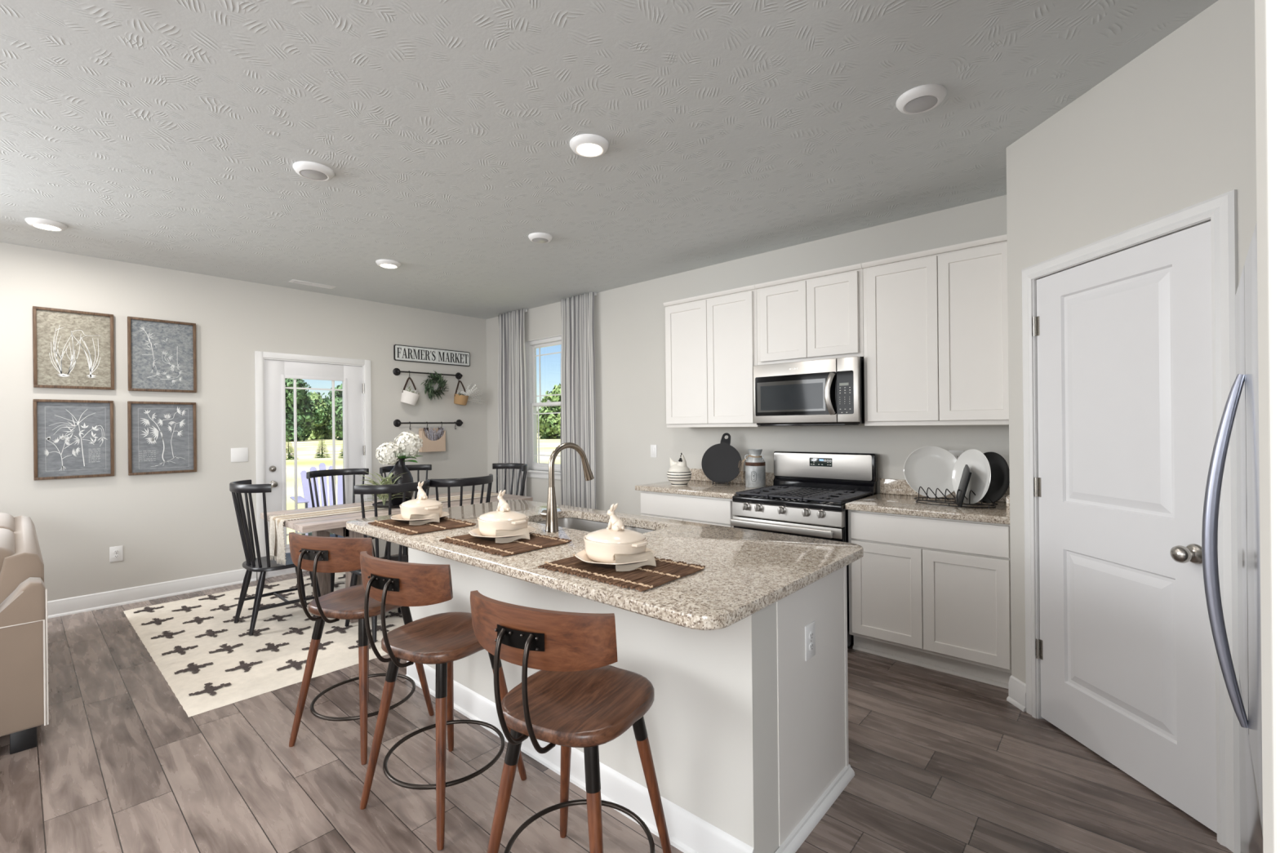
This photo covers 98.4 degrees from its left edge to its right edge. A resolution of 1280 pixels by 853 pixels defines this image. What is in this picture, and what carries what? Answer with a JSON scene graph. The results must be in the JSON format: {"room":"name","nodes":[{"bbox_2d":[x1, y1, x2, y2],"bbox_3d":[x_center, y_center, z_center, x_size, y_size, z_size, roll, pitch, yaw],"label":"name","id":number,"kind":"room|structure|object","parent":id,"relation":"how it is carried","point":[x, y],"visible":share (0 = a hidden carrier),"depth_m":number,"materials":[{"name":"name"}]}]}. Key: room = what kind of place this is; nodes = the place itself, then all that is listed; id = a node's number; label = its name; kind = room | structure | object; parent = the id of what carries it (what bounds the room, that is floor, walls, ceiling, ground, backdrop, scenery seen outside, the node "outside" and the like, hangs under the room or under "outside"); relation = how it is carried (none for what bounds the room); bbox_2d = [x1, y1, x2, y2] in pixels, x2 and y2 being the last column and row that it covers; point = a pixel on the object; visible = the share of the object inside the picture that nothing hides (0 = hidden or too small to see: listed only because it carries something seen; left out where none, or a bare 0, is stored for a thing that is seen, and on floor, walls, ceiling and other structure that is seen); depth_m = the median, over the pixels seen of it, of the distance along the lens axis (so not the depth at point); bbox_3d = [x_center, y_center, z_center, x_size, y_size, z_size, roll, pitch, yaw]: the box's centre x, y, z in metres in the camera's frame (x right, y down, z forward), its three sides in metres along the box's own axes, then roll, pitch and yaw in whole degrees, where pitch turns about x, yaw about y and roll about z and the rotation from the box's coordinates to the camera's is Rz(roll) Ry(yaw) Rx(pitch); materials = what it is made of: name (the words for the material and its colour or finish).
{"room":"open-plan kitchen","nodes":[
{"label":"open-plan kitchen","id":0,"kind":"room"},
{"bbox_2d":[0,242,488,601],"bbox_3d":[-4.923,0.058,3.759,0.160,2.774,9.160,-1,0,41],"label":"wall","id":1,"kind":"structure","parent":0,"point":[175,526],"depth_m":4.82,"materials":[{"name":"grey paint"}]},
{"bbox_2d":[32,306,114,390],"bbox_3d":[-4.356,-0.593,4.261,0.032,0.601,0.435,-1,0,41],"label":"framed print","id":2,"kind":"object","parent":1,"relation":"attached to","point":[72,348],"visible":1,"depth_m":4.25,"materials":[{"name":"beige paper"}]},
{"bbox_2d":[32,399,114,479],"bbox_3d":[-4.352,0.096,4.258,0.032,0.601,0.432,-1,0,41],"label":"framed print","id":3,"kind":"object","parent":1,"relation":"attached to","point":[73,438],"visible":1,"depth_m":4.25,"materials":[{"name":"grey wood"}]},
{"bbox_2d":[47,568,256,618],"bbox_3d":[-5.684,1.391,2.737,0.028,0.125,6.400,-1,0,41],"label":"baseboard","id":4,"kind":"structure","parent":1,"relation":"attached to","point":[75,605],"depth_m":4.54,"materials":[{"name":"white paint"}]},
{"bbox_2d":[127,315,196,392],"bbox_3d":[-4.013,-0.594,4.651,0.032,0.602,0.438,-1,0,41],"label":"framed print","id":5,"kind":"object","parent":1,"relation":"attached to","point":[162,353],"visible":1,"depth_m":4.64,"materials":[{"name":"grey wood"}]},
{"bbox_2d":[127,400,196,475],"bbox_3d":[-4.009,0.094,4.648,0.032,0.602,0.437,-1,0,41],"label":"framed print","id":6,"kind":"object","parent":1,"relation":"attached to","point":[162,435],"visible":1,"depth_m":4.64,"materials":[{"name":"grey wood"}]},
{"bbox_2d":[254,351,373,580],"bbox_3d":[-3.272,0.360,5.580,0.206,2.134,1.050,-1,0,41],"label":"door","id":7,"kind":"structure","parent":1,"relation":"in","point":[271,369],"depth_m":5.42,"materials":[{"name":"white paint"}]},
{"bbox_2d":[284,378,343,535],"bbox_3d":[-3.269,0.337,5.564,0.020,1.620,0.540,-1,0,41],"label":"window","id":8,"kind":"structure","parent":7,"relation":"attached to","point":[294,387],"depth_m":5.43,"materials":[{"name":"clear glass"}]},
{"bbox_2d":[392,368,462,379],"bbox_3d":[-2.434,-0.612,6.418,0.070,0.084,0.844,-1,0,41],"label":"wall rail","id":9,"kind":"object","parent":1,"relation":"attached to","point":[396,371],"visible":1,"depth_m":6.29,"materials":[{"name":"black metal"}]},
{"bbox_2d":[420,371,448,399],"bbox_3d":[-2.365,-0.478,6.390,0.099,0.359,0.362,-1,0,41],"label":"wreath","id":10,"kind":"object","parent":9,"relation":"hanging from","point":[428,388],"visible":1,"depth_m":6.39,"materials":[{"name":"green plant"}]},
{"bbox_2d":[393,419,462,426],"bbox_3d":[-2.428,-0.040,6.418,0.070,0.084,0.844,-1,0,41],"label":"wall rail","id":11,"kind":"object","parent":1,"relation":"attached to","point":[397,423],"visible":1,"depth_m":6.34,"materials":[{"name":"black metal"}]},
{"bbox_2d":[418,427,445,452],"bbox_3d":[-2.405,0.151,6.402,0.080,0.278,0.286,-1,0,41],"label":"bag","id":12,"kind":"object","parent":11,"relation":"hanging from","point":[439,445],"visible":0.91,"depth_m":6.37,"materials":[{"name":"beige fabric"}]},
{"bbox_2d":[393,344,470,366],"bbox_3d":[-2.414,-0.826,6.476,0.023,0.176,0.938,-1,0,41],"label":"wooden sign","id":13,"kind":"object","parent":1,"relation":"attached to","point":[401,353],"visible":1,"depth_m":6.43,"materials":[{"name":"white wood"}]},
{"bbox_2d":[0,0,1217,319],"bbox_3d":[-1.928,-1.459,0.973,8.360,0.200,9.360,-1,0,41],"label":"ceiling","id":14,"kind":"structure","parent":0,"point":[166,134],"depth_m":2.50,"materials":[{"name":"paint"}]},
{"bbox_2d":[25,217,67,231],"bbox_3d":[-3.904,-1.322,3.638,0.192,0.036,0.192,-1,0,41],"label":"recessed light","id":15,"kind":"object","parent":14,"relation":"in","point":[43,224],"visible":1,"depth_m":3.60,"materials":[{"name":"white plastic"}]},
{"bbox_2d":[293,160,334,181],"bbox_3d":[-1.728,-1.344,2.931,0.192,0.036,0.192,-1,0,41],"label":"recessed light","id":16,"kind":"object","parent":14,"relation":"in","point":[305,169],"visible":1,"depth_m":2.89,"materials":[{"name":"white plastic"}]},
{"bbox_2d":[497,308,527,496],"bbox_3d":[-1.511,0.015,6.556,0.551,2.762,0.120,-1,0,41],"label":"curtain","id":17,"kind":"object","parent":14,"relation":"hanging from","point":[512,372],"visible":0.78,"depth_m":6.49,"materials":[{"name":"grey fabric"}]},
{"bbox_2d":[560,292,596,509],"bbox_3d":[-0.641,0.006,5.792,0.546,2.762,0.117,-1,0,41],"label":"curtain","id":18,"kind":"object","parent":14,"relation":"hanging from","point":[578,392],"visible":0.81,"depth_m":5.74,"materials":[{"name":"grey fabric"}]},
{"bbox_2d":[569,133,608,157],"bbox_3d":[-0.247,-1.359,2.696,0.192,0.036,0.192,-1,0,41],"label":"recessed light","id":19,"kind":"object","parent":14,"relation":"in","point":[588,149],"visible":1,"depth_m":2.65,"materials":[{"name":"white plastic"}]},
{"bbox_2d":[896,84,946,114],"bbox_3d":[1.190,-1.374,2.341,0.192,0.036,0.192,-1,0,41],"label":"recessed light","id":20,"kind":"object","parent":14,"relation":"in","point":[917,104],"visible":1,"depth_m":2.31,"materials":[{"name":"white plastic"}]},
{"bbox_2d":[0,552,1232,852],"bbox_3d":[-1.897,1.475,0.975,8.360,0.120,9.360,-1,0,41],"label":"floor","id":21,"kind":"structure","parent":0,"point":[940,762],"depth_m":2.20,"materials":[{"name":"grey wood"}]},
{"bbox_2d":[0,512,48,754],"bbox_3d":[-3.707,0.987,2.777,2.058,0.891,0.940,-1,0,41],"label":"sofa","id":22,"kind":"object","parent":21,"relation":"on","point":[24,627],"visible":1,"depth_m":2.42,"materials":[{"name":"beige fabric"}]},
{"bbox_2d":[0,528,14,573],"bbox_3d":[-3.204,0.703,2.700,0.850,0.332,0.208,-1,0,41],"label":"cushion","id":23,"kind":"object","parent":22,"relation":"on","point":[6,536],"depth_m":2.50,"materials":[{"name":"beige fabric"}]},
{"bbox_2d":[123,572,404,717],"bbox_3d":[-2.091,1.405,4.643,2.423,0.018,3.073,-1,0,41],"label":"area rug","id":24,"kind":"object","parent":21,"relation":"on","point":[209,661],"visible":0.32,"depth_m":3.59,"materials":[{"name":"beige fabric"}]},
{"bbox_2d":[229,480,320,635],"bbox_3d":[-2.635,0.899,3.994,0.522,1.017,0.521,-1,0,41],"label":"dining chair","id":25,"kind":"object","parent":24,"relation":"on","point":[262,565],"visible":0.81,"depth_m":3.82,"materials":[{"name":"black paint"}]},
{"bbox_2d":[306,468,375,592],"bbox_3d":[-2.621,0.899,4.885,0.521,1.017,0.522,-1,0,41],"label":"dining chair","id":26,"kind":"object","parent":24,"relation":"on","point":[343,472],"visible":0.33,"depth_m":5.00,"materials":[{"name":"black paint"}]},
{"bbox_2d":[344,479,430,642],"bbox_3d":[-1.750,0.890,3.852,0.521,1.017,0.522,-1,0,41],"label":"dining chair","id":27,"kind":"object","parent":24,"relation":"on","point":[361,490],"visible":0.41,"depth_m":3.64,"materials":[{"name":"black paint"}]},
{"bbox_2d":[260,489,533,622],"bbox_3d":[-1.943,1.025,4.639,0.934,0.744,1.875,-1,0,41],"label":"dining table","id":28,"kind":"object","parent":24,"relation":"on","point":[322,526],"visible":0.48,"depth_m":4.19,"materials":[{"name":"brown wood"}]},
{"bbox_2d":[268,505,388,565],"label":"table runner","id":29,"kind":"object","parent":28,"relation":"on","point":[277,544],"depth_m":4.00,"materials":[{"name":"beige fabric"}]},
{"bbox_2d":[432,492,486,502],"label":"table runner","id":30,"kind":"object","parent":28,"relation":"on","point":[478,495],"depth_m":5.03,"materials":[{"name":"beige fabric"}]},
{"bbox_2d":[372,500,399,507],"bbox_3d":[-2.013,0.640,4.574,0.370,0.020,0.370,-1,0,41],"label":"tray","id":31,"kind":"object","parent":30,"relation":"on","point":[380,504],"visible":0.34,"depth_m":4.49,"materials":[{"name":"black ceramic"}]},
{"bbox_2d":[387,457,413,504],"bbox_3d":[-1.996,0.449,4.596,0.216,0.386,0.216,-1,0,41],"label":"vase","id":32,"kind":"object","parent":31,"relation":"on","point":[399,468],"visible":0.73,"depth_m":4.54,"materials":[{"name":"black ceramic"}]},
{"bbox_2d":[375,431,422,465],"bbox_3d":[-1.987,0.306,4.588,0.248,0.535,0.371,-1,0,41],"label":"bunch","id":33,"kind":"object","parent":32,"relation":"in","point":[407,444],"visible":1,"depth_m":4.55,"materials":[{"name":"white plant"}]},
{"bbox_2d":[379,464,431,556],"bbox_3d":[-2.211,0.894,5.350,0.521,1.017,0.522,-1,0,41],"label":"dining chair","id":34,"kind":"object","parent":24,"relation":"on","point":[384,469],"visible":0.2,"depth_m":5.55,"materials":[{"name":"black paint"}]},
{"bbox_2d":[430,474,493,507],"bbox_3d":[-1.406,0.886,4.242,0.521,1.017,0.522,-1,0,41],"label":"dining chair","id":35,"kind":"object","parent":24,"relation":"on","point":[461,482],"visible":0.3,"depth_m":4.03,"materials":[{"name":"black paint"}]},
{"bbox_2d":[492,462,527,496],"bbox_3d":[-1.375,0.885,5.432,0.522,1.017,0.521,-1,0,41],"label":"dining chair","id":36,"kind":"object","parent":24,"relation":"on","point":[522,467],"visible":0.37,"depth_m":5.64,"materials":[{"name":"black paint"}]},
{"bbox_2d":[288,532,434,764],"bbox_3d":[-1.294,0.937,2.528,0.471,0.945,0.519,-1,0,19],"label":"bar stool","id":37,"kind":"object","parent":21,"relation":"on","point":[315,554],"visible":0.85,"depth_m":2.37,"materials":[{"name":"brown wood"}]},
{"bbox_2d":[311,616,324,639],"bbox_3d":[-1.434,0.888,2.492,0.070,0.135,0.068,-1,0,19],"label":"socket","id":38,"kind":"object","parent":37,"relation":"attached to","point":[317,634],"depth_m":2.47,"materials":[{"name":"black metal"}]},
{"bbox_2d":[360,551,526,850],"bbox_3d":[-0.765,0.932,2.079,0.471,0.945,0.519,-1,0,29],"label":"bar stool","id":39,"kind":"object","parent":21,"relation":"on","point":[442,639],"visible":0.97,"depth_m":1.93,"materials":[{"name":"brown wood"}]},
{"bbox_2d":[385,657,400,682],"bbox_3d":[-0.910,0.883,2.068,0.070,0.135,0.068,-1,0,29],"label":"socket","id":40,"kind":"object","parent":39,"relation":"attached to","point":[393,670],"depth_m":2.05,"materials":[{"name":"black metal"}]},
{"bbox_2d":[435,662,447,698],"bbox_3d":[-0.700,0.881,1.951,0.070,0.135,0.068,-1,0,29],"label":"socket","id":41,"kind":"object","parent":39,"relation":"attached to","point":[441,677],"depth_m":1.93,"materials":[{"name":"black metal"}]},
{"bbox_2d":[470,590,671,852],"bbox_3d":[-0.197,0.926,1.572,0.471,0.945,0.519,-1,0,27],"label":"bar stool","id":42,"kind":"object","parent":21,"relation":"on","point":[575,699],"visible":1,"depth_m":1.46,"materials":[{"name":"brown wood"}]},
{"bbox_2d":[504,728,522,765],"bbox_3d":[-0.341,0.877,1.557,0.070,0.135,0.068,-1,0,27],"label":"socket","id":43,"kind":"object","parent":42,"relation":"attached to","point":[513,752],"depth_m":1.54,"materials":[{"name":"black metal"}]},
{"bbox_2d":[583,745,600,793],"bbox_3d":[-0.128,0.875,1.446,0.070,0.135,0.068,-1,0,27],"label":"socket","id":44,"kind":"object","parent":42,"relation":"attached to","point":[592,766],"depth_m":1.42,"materials":[{"name":"black metal"}]},
{"bbox_2d":[632,716,647,741],"bbox_3d":[-0.017,0.874,1.660,0.070,0.135,0.068,-1,0,27],"label":"socket","id":45,"kind":"object","parent":42,"relation":"attached to","point":[640,731],"depth_m":1.65,"materials":[{"name":"black metal"}]},
{"bbox_2d":[405,525,854,852],"bbox_3d":[-0.227,0.959,2.658,2.228,0.874,0.801,-1,0,41],"label":"kitchen island","id":46,"kind":"object","parent":21,"relation":"on","point":[748,736],"visible":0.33,"depth_m":1.88,"materials":[{"name":"grey paint"}]},
{"bbox_2d":[346,499,863,630],"bbox_3d":[-0.329,0.502,2.547,2.330,0.038,1.110,-1,0,41],"label":"island countertop","id":47,"kind":"structure","parent":46,"relation":"on","point":[746,571],"depth_m":2.00,"materials":[{"name":"stone"}]},
{"bbox_2d":[368,516,475,535],"bbox_3d":[-1.089,0.483,2.759,0.479,0.016,0.350,-1,0,43],"label":"placemat","id":48,"kind":"object","parent":47,"relation":"on","point":[446,523],"visible":0.7,"depth_m":2.68,"materials":[{"name":"wicker"}]},
{"bbox_2d":[391,511,448,524],"bbox_3d":[-1.110,0.464,2.795,0.284,0.030,0.284,-1,0,43],"label":"dinner plate","id":49,"kind":"object","parent":48,"relation":"on","point":[397,517],"visible":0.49,"depth_m":2.74,"materials":[{"name":"beige ceramic"}]},
{"bbox_2d":[399,481,443,519],"bbox_3d":[-1.115,0.375,2.821,0.264,0.191,0.191,-1,0,43],"label":"covered dish","id":50,"kind":"object","parent":49,"relation":"on","point":[423,505],"visible":0.92,"depth_m":2.76,"materials":[{"name":"beige ceramic"}]},
{"bbox_2d":[439,533,571,556],"bbox_3d":[-0.565,0.478,2.324,0.479,0.016,0.349,-1,0,41],"label":"placemat","id":51,"kind":"object","parent":47,"relation":"on","point":[536,541],"visible":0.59,"depth_m":2.24,"materials":[{"name":"wicker"}]},
{"bbox_2d":[468,525,536,541],"bbox_3d":[-0.587,0.458,2.360,0.273,0.030,0.273,-1,0,-26],"label":"dinner plate","id":52,"kind":"object","parent":51,"relation":"on","point":[475,532],"visible":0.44,"depth_m":2.28,"materials":[{"name":"beige ceramic"}]},
{"bbox_2d":[476,489,528,537],"bbox_3d":[-0.592,0.369,2.386,0.264,0.191,0.191,-1,0,41],"label":"covered dish","id":53,"kind":"object","parent":52,"relation":"on","point":[504,518],"visible":0.94,"depth_m":2.32,"materials":[{"name":"beige ceramic"}]},
{"bbox_2d":[495,527,529,542],"bbox_3d":[-0.542,0.448,2.311,0.138,0.050,0.140,-1,0,-21],"label":"napkin","id":54,"kind":"object","parent":52,"relation":"on","point":[525,531],"visible":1,"depth_m":2.26,"materials":[{"name":"beige fabric"}]},
{"bbox_2d":[539,442,594,533],"bbox_3d":[-0.333,0.279,2.615,0.274,0.408,0.102,-1,0,-29],"label":"faucet","id":55,"kind":"object","parent":47,"relation":"on","point":[550,514],"visible":1,"depth_m":2.54,"materials":[{"name":"silver metal"}]},
{"bbox_2d":[536,517,655,533],"bbox_3d":[-0.244,0.610,2.793,0.836,0.178,0.415,-1,0,41],"label":"sink","id":56,"kind":"object","parent":47,"relation":"in","point":[589,526],"visible":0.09,"depth_m":3.09,"materials":[{"name":"metal"}]},
{"bbox_2d":[537,554,705,591],"bbox_3d":[-0.060,0.473,1.869,0.479,0.016,0.350,-1,0,40],"label":"placemat","id":57,"kind":"object","parent":47,"relation":"on","point":[643,578],"visible":0.67,"depth_m":1.79,"materials":[{"name":"wicker"}]},
{"bbox_2d":[574,547,657,568],"bbox_3d":[-0.082,0.453,1.905,0.273,0.030,0.273,-1,0,-26],"label":"dinner plate","id":58,"kind":"object","parent":57,"relation":"on","point":[581,555],"visible":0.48,"depth_m":1.82,"materials":[{"name":"beige ceramic"}]},
{"bbox_2d":[583,503,648,563],"bbox_3d":[-0.086,0.364,1.931,0.264,0.191,0.191,-1,0,41],"label":"covered dish","id":59,"kind":"object","parent":58,"relation":"on","point":[601,545],"visible":0.96,"depth_m":1.87,"materials":[{"name":"beige ceramic"}]},
{"bbox_2d":[612,551,656,571],"bbox_3d":[-0.037,0.443,1.856,0.138,0.050,0.140,-1,0,-21],"label":"napkin","id":60,"kind":"object","parent":58,"relation":"on","point":[620,558],"visible":0.93,"depth_m":1.81,"materials":[{"name":"beige fabric"}]},
{"bbox_2d":[804,621,815,661],"bbox_3d":[0.603,0.758,1.954,0.009,0.122,0.078,-1,0,41],"label":"wall outlet","id":61,"kind":"object","parent":46,"relation":"attached to","point":[810,629],"visible":1,"depth_m":1.95,"materials":[{"name":"white plastic"}]},
{"bbox_2d":[640,490,733,527],"bbox_3d":[0.544,0.950,4.425,0.910,0.874,0.624,-1,0,41],"label":"base cabinet","id":62,"kind":"object","parent":21,"relation":"on","point":[693,508],"visible":0.15,"depth_m":4.17,"materials":[{"name":"white paint"}]},
{"bbox_2d":[635,468,774,498],"bbox_3d":[0.522,0.442,4.424,0.936,0.140,0.649,-1,0,41],"label":"countertop","id":63,"kind":"structure","parent":62,"relation":"on","point":[699,485],"depth_m":4.37,"materials":[{"name":"stone"}]},
{"bbox_2d":[666,453,691,485],"bbox_3d":[0.317,0.343,4.477,0.200,0.266,0.200,-1,0,41],"label":"jar","id":64,"kind":"object","parent":63,"relation":"on","point":[678,473],"visible":1,"depth_m":4.41,"materials":[{"name":"beige ceramic"}]},
{"bbox_2d":[712,480,730,485],"bbox_3d":[0.661,0.405,4.480,0.126,0.132,0.149,-1,0,17],"label":"easel stand","id":65,"kind":"object","parent":63,"relation":"on","point":[727,483],"visible":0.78,"depth_m":4.43,"materials":[{"name":"black metal"}]},
{"bbox_2d":[701,432,742,483],"bbox_3d":[0.664,0.255,4.494,0.326,0.404,0.112,-1,0,17],"label":"serving board","id":66,"kind":"object","parent":65,"relation":"on","point":[720,462],"visible":0.99,"depth_m":4.48,"materials":[{"name":"black wood"}]},
{"bbox_2d":[737,448,765,488],"bbox_3d":[0.889,0.324,4.311,0.190,0.292,0.157,-1,0,41],"label":"milk can","id":67,"kind":"object","parent":63,"relation":"on","point":[755,464],"visible":0.99,"depth_m":4.25,"materials":[{"name":"metal"}]},
{"bbox_2d":[730,451,877,648],"bbox_3d":[1.132,0.786,3.815,0.770,1.190,0.707,-1,0,41],"label":"gas range","id":68,"kind":"object","parent":21,"relation":"on","point":[808,495],"visible":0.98,"depth_m":3.77,"materials":[{"name":"silver metal"}]},
{"bbox_2d":[732,488,868,511],"bbox_3d":[1.135,0.496,3.822,0.770,0.038,0.625,-1,0,41],"label":"cooktop","id":69,"kind":"object","parent":68,"relation":"in","point":[793,504],"depth_m":3.63,"materials":[{"name":"black metal"}]},
{"bbox_2d":[848,510,1011,688],"bbox_3d":[1.787,0.938,3.330,0.840,0.874,0.624,-1,0,41],"label":"base cabinet","id":70,"kind":"object","parent":21,"relation":"on","point":[934,593],"visible":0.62,"depth_m":3.07,"materials":[{"name":"white paint"}]},
{"bbox_2d":[844,478,1009,524],"bbox_3d":[1.775,0.429,3.321,0.843,0.140,0.649,-1,0,41],"label":"countertop","id":71,"kind":"structure","parent":70,"relation":"on","point":[895,496],"depth_m":3.22,"materials":[{"name":"stone"}]},
{"bbox_2d":[914,486,998,508],"bbox_3d":[1.845,0.408,3.246,0.443,0.098,0.230,-1,0,41],"label":"plate rack","id":72,"kind":"object","parent":71,"relation":"on","point":[944,495],"visible":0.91,"depth_m":3.21,"materials":[{"name":"black metal"}]},
{"bbox_2d":[903,445,957,497],"bbox_3d":[1.817,0.280,3.436,0.326,0.314,0.099,-1,0,16],"label":"plate","id":73,"kind":"object","parent":72,"relation":"in","point":[926,467],"visible":0.83,"depth_m":3.45,"materials":[{"name":"white ceramic"}]},
{"bbox_2d":[954,464,971,506],"bbox_3d":[1.837,0.334,3.140,0.075,0.228,0.175,-1,0,19],"label":"square plate","id":74,"kind":"object","parent":72,"relation":"in","point":[966,473],"visible":0.89,"depth_m":3.11,"materials":[{"name":"grey ceramic"}]},
{"bbox_2d":[951,448,991,503],"bbox_3d":[1.905,0.287,3.172,0.064,0.313,0.316,-1,0,-8],"label":"plate","id":75,"kind":"object","parent":72,"relation":"in","point":[977,462],"visible":0.86,"depth_m":3.17,"materials":[{"name":"white ceramic"}]},
{"bbox_2d":[980,452,1009,503],"bbox_3d":[2.031,0.296,3.208,0.063,0.297,0.300,-1,0,-12],"label":"plate","id":76,"kind":"object","parent":72,"relation":"in","point":[1000,471],"visible":0.58,"depth_m":3.17,"materials":[{"name":"black ceramic"}]},
{"bbox_2d":[1201,220,1262,852],"bbox_3d":[1.546,0.509,0.965,0.910,1.740,0.788,-1,0,-45],"label":"refrigerator","id":77,"kind":"object","parent":21,"relation":"on","point":[1242,401],"visible":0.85,"depth_m":1.22,"materials":[{"name":"metal"}]},
{"bbox_2d":[485,195,1009,515],"bbox_3d":[0.813,-0.003,4.704,7.200,2.774,0.160,-1,0,41],"label":"wall","id":78,"kind":"structure","parent":0,"point":[630,368],"depth_m":4.93,"materials":[{"name":"grey paint"}]},
{"bbox_2d":[524,334,561,479],"bbox_3d":[-1.034,-0.207,6.278,0.850,1.590,0.175,-1,0,41],"label":"window","id":79,"kind":"structure","parent":78,"relation":"in","point":[531,346],"depth_m":6.48,"materials":[{"name":"white paint"}]},
{"bbox_2d":[662,284,775,427],"bbox_3d":[0.640,-0.523,4.513,0.868,1.054,0.343,-1,0,41],"label":"upper cabinet","id":80,"kind":"object","parent":78,"relation":"attached to","point":[711,344],"visible":0.81,"depth_m":4.36,"materials":[{"name":"white paint"}]},
{"bbox_2d":[688,468,774,485],"bbox_3d":[0.730,0.420,4.660,0.936,0.102,0.020,-1,0,41],"label":"backsplash","id":81,"kind":"structure","parent":78,"relation":"attached to","point":[697,474],"depth_m":4.59,"materials":[{"name":"stone"}]},
{"bbox_2d":[754,263,863,365],"bbox_3d":[1.257,-0.755,3.968,0.778,0.601,0.343,-1,0,41],"label":"upper cabinet","id":82,"kind":"object","parent":78,"relation":"attached to","point":[818,315],"visible":0.74,"depth_m":3.81,"materials":[{"name":"white paint"}]},
{"bbox_2d":[753,355,864,426],"bbox_3d":[1.227,-0.228,3.923,0.760,0.444,0.455,-1,0,41],"label":"microwave oven","id":83,"kind":"object","parent":82,"relation":"attached to","point":[823,392],"visible":0.98,"depth_m":3.76,"materials":[{"name":"silver metal"}]},
{"bbox_2d":[861,234,1008,426],"bbox_3d":[1.866,-0.535,3.433,0.836,1.054,0.343,-1,0,41],"label":"upper cabinet","id":84,"kind":"object","parent":78,"relation":"attached to","point":[935,321],"visible":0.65,"depth_m":3.30,"materials":[{"name":"white paint"}]},
{"bbox_2d":[880,478,1009,502],"bbox_3d":[1.982,0.408,3.557,0.843,0.102,0.020,-1,0,41],"label":"backsplash","id":85,"kind":"structure","parent":78,"relation":"attached to","point":[897,486],"depth_m":3.74,"materials":[{"name":"stone"}]},
{"bbox_2d":[1006,0,1257,684],"bbox_3d":[2.341,-0.017,1.849,0.902,2.774,2.761,-1,0,-18],"label":"wall","id":86,"kind":"structure","parent":0,"point":[1172,129],"depth_m":2.12,"materials":[{"name":"grey paint"}]},
{"bbox_2d":[1006,675,1026,711],"bbox_3d":[1.856,1.312,2.719,0.028,0.125,0.112,-1,0,-4],"label":"baseboard","id":87,"kind":"structure","parent":86,"relation":"attached to","point":[1016,688],"depth_m":2.72,"materials":[{"name":"white paint"}]},
{"bbox_2d":[1021,189,1240,852],"bbox_3d":[1.895,0.308,2.218,0.153,2.132,0.903,-1,0,-4],"label":"door","id":88,"kind":"structure","parent":86,"relation":"in","point":[1128,336],"depth_m":2.12,"materials":[{"name":"white paint"}]},
{"bbox_3d":[1.265,-0.005,-0.084,1.793,2.774,0.048,-1,0,41],"label":"wall partition","id":89,"kind":"structure","parent":0,"visible":0},
{"bbox_2d":[1254,0,1279,852],"bbox_3d":[0.588,0.002,0.513,0.012,2.774,0.054,-1,0,41],"label":"trim","id":90,"kind":"structure","parent":89,"relation":"attached to","point":[1267,12],"depth_m":0.50,"materials":[{"name":"grey paint"}]},
{"label":"outside","id":91,"kind":"structure","parent":0,"visible":0},
{"bbox_2d":[285,432,560,544],"bbox_3d":[-17.654,1.717,87.507,190.000,0.001,220.000,-1,0,41],"label":"ground","id":92,"kind":"structure","parent":91,"point":[304,462],"depth_m":27.27,"materials":[{"name":"green plant"}]},
{"bbox_2d":[284,377,324,441],"bbox_3d":[-48.529,-2.068,75.893,7.954,9.915,8.960,-1,0,41],"label":"broadleaf tree","id":93,"kind":"object","parent":92,"relation":"on","point":[304,405],"visible":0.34,"depth_m":74.97,"materials":[{"name":"green plant"}]},
{"bbox_2d":[289,462,342,535],"bbox_3d":[-4.683,1.090,8.252,0.860,1.060,0.980,-1,0,-39],"label":"garden chair","id":94,"kind":"object","parent":92,"relation":"on","point":[306,500],"visible":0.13,"depth_m":8.37,"materials":[{"name":"blue paint"}]},
{"bbox_2d":[304,391,337,439],"bbox_3d":[-51.132,-1.231,86.750,9.277,8.685,9.046,-1,0,41],"label":"broadleaf tree","id":95,"kind":"object","parent":92,"relation":"on","point":[319,430],"visible":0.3,"depth_m":85.75,"materials":[{"name":"green plant"}]},
{"bbox_2d":[316,383,342,439],"bbox_3d":[-41.521,-2.209,81.142,10.421,10.752,10.405,-1,0,-2],"label":"broadleaf tree","id":96,"kind":"object","parent":92,"relation":"on","point":[338,400],"visible":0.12,"depth_m":78.36,"materials":[{"name":"green plant"}]},
{"bbox_2d":[537,382,560,439],"bbox_3d":[-11.025,-1.646,75.223,7.733,8.685,8.937,-1,0,24],"label":"broadleaf tree","id":97,"kind":"object","parent":92,"relation":"on","point":[549,424],"visible":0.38,"depth_m":72.35,"materials":[{"name":"green plant"}]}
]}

